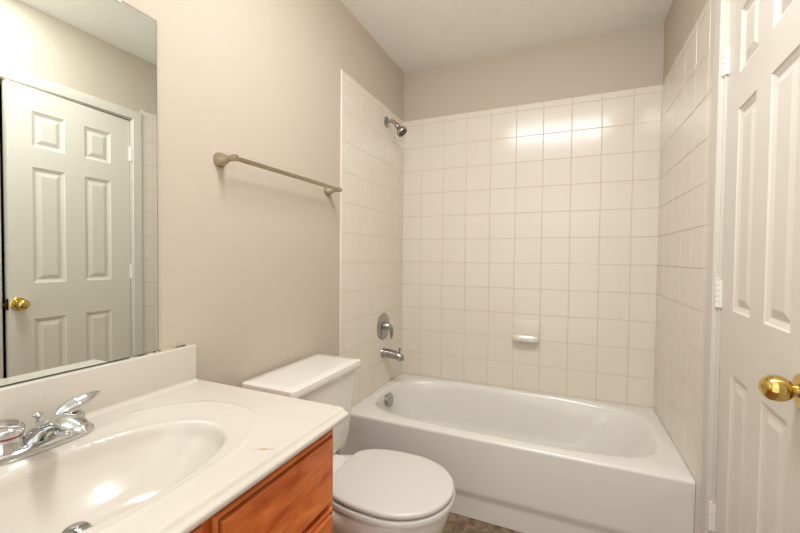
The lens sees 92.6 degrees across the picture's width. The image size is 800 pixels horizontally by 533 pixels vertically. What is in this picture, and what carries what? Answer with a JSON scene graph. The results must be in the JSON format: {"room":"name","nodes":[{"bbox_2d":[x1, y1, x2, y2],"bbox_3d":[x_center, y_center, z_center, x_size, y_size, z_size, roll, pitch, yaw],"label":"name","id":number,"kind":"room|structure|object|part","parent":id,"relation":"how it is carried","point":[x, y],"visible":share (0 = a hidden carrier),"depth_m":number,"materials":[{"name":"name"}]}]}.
{"room":"bathroom","nodes":[
{"label":"bathroom","id":0,"kind":"room"},
{"bbox_2d":[2,0,403,454],"bbox_3d":[-0.658,-0.073,1.222,0.107,2.450,3.350,1,2,24],"label":"wall","id":1,"kind":"structure","parent":0,"point":[263,271],"depth_m":1.49,"materials":[{"name":"beige paint"}]},
{"bbox_2d":[0,0,157,386],"bbox_3d":[-0.826,-0.222,0.703,0.010,0.931,0.771,1,2,24],"label":"wall mirror","id":2,"kind":"object","parent":1,"relation":"attached to","point":[79,195],"visible":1,"depth_m":0.88,"materials":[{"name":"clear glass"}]},
{"bbox_2d":[0,344,197,434],"bbox_3d":[-0.790,0.300,0.779,0.036,0.112,0.838,1,2,24],"label":"backsplash","id":3,"kind":"structure","parent":1,"relation":"attached to","point":[120,383],"depth_m":0.93,"materials":[{"name":"beige stone"}]},
{"bbox_2d":[213,152,341,195],"bbox_3d":[-0.432,-0.353,1.514,0.078,0.048,0.660,1,2,24],"label":"towel bar","id":4,"kind":"object","parent":1,"relation":"attached to","point":[220,159],"visible":1,"depth_m":1.34,"materials":[{"name":"silver metal"}]},
{"bbox_3d":[-0.555,-0.348,1.234,0.078,0.048,0.048,1,2,24],"label":"post","id":5,"kind":"part","parent":4,"relation":"part of","materials":[{"name":"silver metal"}]},
{"bbox_3d":[-0.310,-0.359,1.794,0.078,0.048,0.048,1,2,24],"label":"post","id":6,"kind":"part","parent":4,"relation":"part of","materials":[{"name":"silver metal"}]},
{"bbox_2d":[377,313,392,339],"bbox_3d":[-0.074,0.372,2.368,0.068,0.168,0.168,1,2,24],"label":"shower valve","id":7,"kind":"object","parent":1,"relation":"attached to","point":[383,325],"visible":1,"depth_m":2.35,"materials":[{"name":"silver metal"}]},
{"bbox_3d":[-0.070,0.395,2.366,0.058,0.106,0.054,1,2,24],"label":"lever handle","id":8,"kind":"part","parent":7,"relation":"part of","materials":[{"name":"silver metal"}]},
{"bbox_2d":[381,347,403,360],"bbox_3d":[-0.041,0.539,2.362,0.141,0.081,0.066,1,2,24],"label":"tub spout","id":9,"kind":"object","parent":1,"relation":"attached to","point":[385,352],"visible":1,"depth_m":2.34,"materials":[{"name":"silver metal"}]},
{"bbox_2d":[384,116,406,136],"bbox_3d":[-0.022,-0.861,2.345,0.138,0.133,0.069,1,2,24],"label":"showerhead","id":10,"kind":"object","parent":1,"relation":"attached to","point":[401,130],"visible":1,"depth_m":2.34,"materials":[{"name":"silver metal"}]},
{"bbox_3d":[-0.048,-0.883,2.356,0.082,0.050,0.021,1,2,24],"label":"shower arm","id":11,"kind":"part","parent":10,"relation":"part of","materials":[{"name":"silver metal"}]},
{"bbox_2d":[442,512,521,532],"bbox_3d":[0.591,1.227,0.703,2.850,0.100,3.350,1,2,24],"label":"floor","id":12,"kind":"structure","parent":0,"point":[456,523],"depth_m":1.69,"materials":[{"name":"brown tile"}]},
{"bbox_2d":[189,429,332,532],"bbox_3d":[-0.560,0.774,0.702,0.523,0.784,0.824,1,2,24],"label":"vanity cabinet","id":13,"kind":"object","parent":12,"relation":"on","point":[297,497],"visible":0.31,"depth_m":0.80,"materials":[{"name":"brown wood"}]},
{"bbox_2d":[0,344,348,532],"bbox_3d":[-0.551,0.367,0.681,0.554,0.241,0.848,1,2,24],"label":"countertop","id":14,"kind":"structure","parent":13,"relation":"on","point":[168,448],"depth_m":0.81,"materials":[{"name":"beige stone"}]},
{"bbox_2d":[0,390,99,465],"bbox_3d":[-0.693,0.317,0.729,0.178,0.082,0.192,0,2,-33],"label":"faucet","id":15,"kind":"object","parent":14,"relation":"on","point":[69,423],"visible":1,"depth_m":0.72,"materials":[{"name":"silver metal"}]},
{"bbox_3d":[-0.738,0.309,0.698,0.053,0.065,0.082,1,2,24],"label":"handle","id":16,"kind":"part","parent":15,"relation":"part of","materials":[{"name":"silver metal"}]},
{"bbox_3d":[-0.722,0.319,0.761,0.017,0.058,0.017,1,2,24],"label":"lift rod","id":17,"kind":"part","parent":15,"relation":"part of","materials":[{"name":"silver metal"}]},
{"bbox_3d":[-0.713,0.347,0.758,0.062,0.019,0.178,1,2,24],"label":"plate","id":18,"kind":"part","parent":15,"relation":"part of","materials":[{"name":"silver metal"}]},
{"bbox_3d":[-0.651,0.319,0.730,0.175,0.080,0.072,1,2,24],"label":"spout","id":19,"kind":"part","parent":15,"relation":"part of","materials":[{"name":"silver metal"}]},
{"bbox_3d":[-0.687,0.306,0.816,0.053,0.065,0.082,1,2,24],"label":"handle","id":20,"kind":"part","parent":15,"relation":"part of","materials":[{"name":"silver metal"}]},
{"bbox_3d":[-0.405,0.742,0.429,0.020,0.644,0.424,1,2,24],"label":"cabinet door","id":21,"kind":"part","parent":13,"relation":"part of","materials":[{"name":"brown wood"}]},
{"bbox_3d":[-0.241,0.711,0.802,0.020,0.211,0.352,1,2,24],"label":"drawer","id":22,"kind":"part","parent":13,"relation":"part of","materials":[{"name":"brown wood"}]},
{"bbox_2d":[241,354,455,532],"bbox_3d":[-0.143,0.777,1.396,0.713,0.750,0.453,1,2,24],"label":"toilet","id":23,"kind":"object","parent":12,"relation":"on","point":[375,490],"visible":0.67,"depth_m":1.29,"materials":[{"name":"white ceramic"}]},
{"bbox_3d":[-0.360,0.416,1.483,0.234,0.038,0.453,1,2,24],"label":"tank lid","id":24,"kind":"part","parent":23,"relation":"part of","materials":[{"name":"white ceramic"}]},
{"bbox_3d":[-0.362,0.596,1.488,0.208,0.320,0.429,1,2,24],"label":"tank","id":25,"kind":"part","parent":23,"relation":"part of","materials":[{"name":"white ceramic"}]},
{"bbox_3d":[-0.092,0.963,1.347,0.533,0.380,0.352,1,2,24],"label":"bowl","id":26,"kind":"part","parent":23,"relation":"part of","materials":[{"name":"white ceramic"}]},
{"bbox_3d":[-0.020,0.735,1.310,0.410,0.024,0.362,1,2,24],"label":"lid","id":27,"kind":"part","parent":23,"relation":"part of","materials":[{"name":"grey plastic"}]},
{"bbox_3d":[-0.018,0.761,1.310,0.415,0.028,0.372,1,2,24],"label":"seat","id":28,"kind":"part","parent":23,"relation":"part of","materials":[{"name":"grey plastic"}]},
{"bbox_2d":[346,373,694,532],"bbox_3d":[0.542,0.952,2.032,1.485,0.378,0.740,1,2,24],"label":"bathtub","id":29,"kind":"object","parent":12,"relation":"on","point":[522,461],"visible":0.8,"depth_m":1.74,"materials":[{"name":"white ceramic"}]},
{"bbox_3d":[-0.071,0.798,2.296,0.045,0.083,0.084,1,2,24],"label":"overflow plate","id":30,"kind":"part","parent":29,"relation":"part of","materials":[{"name":"silver metal"}]},
{"bbox_2d":[351,373,694,485],"bbox_3d":[0.542,0.919,2.031,1.485,0.312,0.740,1,2,24],"label":"basin","id":31,"kind":"object","parent":29,"relation":"in","point":[482,435],"depth_m":1.93,"materials":[{"name":"white ceramic"}]},
{"bbox_2d":[340,0,672,72],"bbox_3d":[0.615,-1.323,0.641,2.850,0.100,3.350,1,2,24],"label":"ceiling","id":32,"kind":"structure","parent":0,"point":[416,35],"depth_m":2.05,"materials":[{"name":"white paint"}]},
{"bbox_2d":[401,21,664,408],"bbox_3d":[0.726,-0.089,2.393,1.697,2.450,0.106,1,2,24],"label":"wall","id":33,"kind":"structure","parent":0,"point":[531,176],"depth_m":2.29,"materials":[{"name":"white tile"}]},
{"bbox_2d":[512,319,539,342],"bbox_3d":[0.755,0.389,2.299,0.156,0.126,0.065,1,2,24],"label":"soap dish","id":34,"kind":"object","parent":33,"relation":"attached to","point":[528,331],"visible":1,"depth_m":2.31,"materials":[{"name":"white ceramic"}]},
{"bbox_2d":[512,335,538,342],"bbox_3d":[0.752,0.435,2.295,0.150,0.034,0.054,1,2,24],"label":"tray","id":35,"kind":"object","parent":34,"relation":"on","point":[520,338],"depth_m":2.29,"materials":[{"name":"white ceramic"}]},
{"bbox_2d":[654,0,714,532],"bbox_3d":[0.824,-0.045,0.630,0.115,2.450,3.250,1,2,24],"label":"wall","id":36,"kind":"structure","parent":0,"point":[688,24],"depth_m":1.59,"materials":[{"name":"white tile"}]},
{"bbox_2d":[699,0,730,532],"bbox_3d":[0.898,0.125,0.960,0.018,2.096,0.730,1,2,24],"label":"trim","id":37,"kind":"structure","parent":36,"relation":"attached to","point":[719,5],"depth_m":1.25,"materials":[{"name":"beige paint"}]},
{"bbox_2d":[708,0,799,532],"bbox_3d":[0.884,0.153,0.972,0.099,2.018,0.618,1,2,27],"label":"door","id":38,"kind":"structure","parent":36,"relation":"in","point":[758,291],"depth_m":0.94,"materials":[{"name":"beige paint"}]},
{"bbox_3d":[0.749,0.241,0.752,0.064,0.067,0.067,1,2,27],"label":"knob","id":39,"kind":"part","parent":38,"relation":"part of","materials":[{"name":"gold metal"}]}
]}

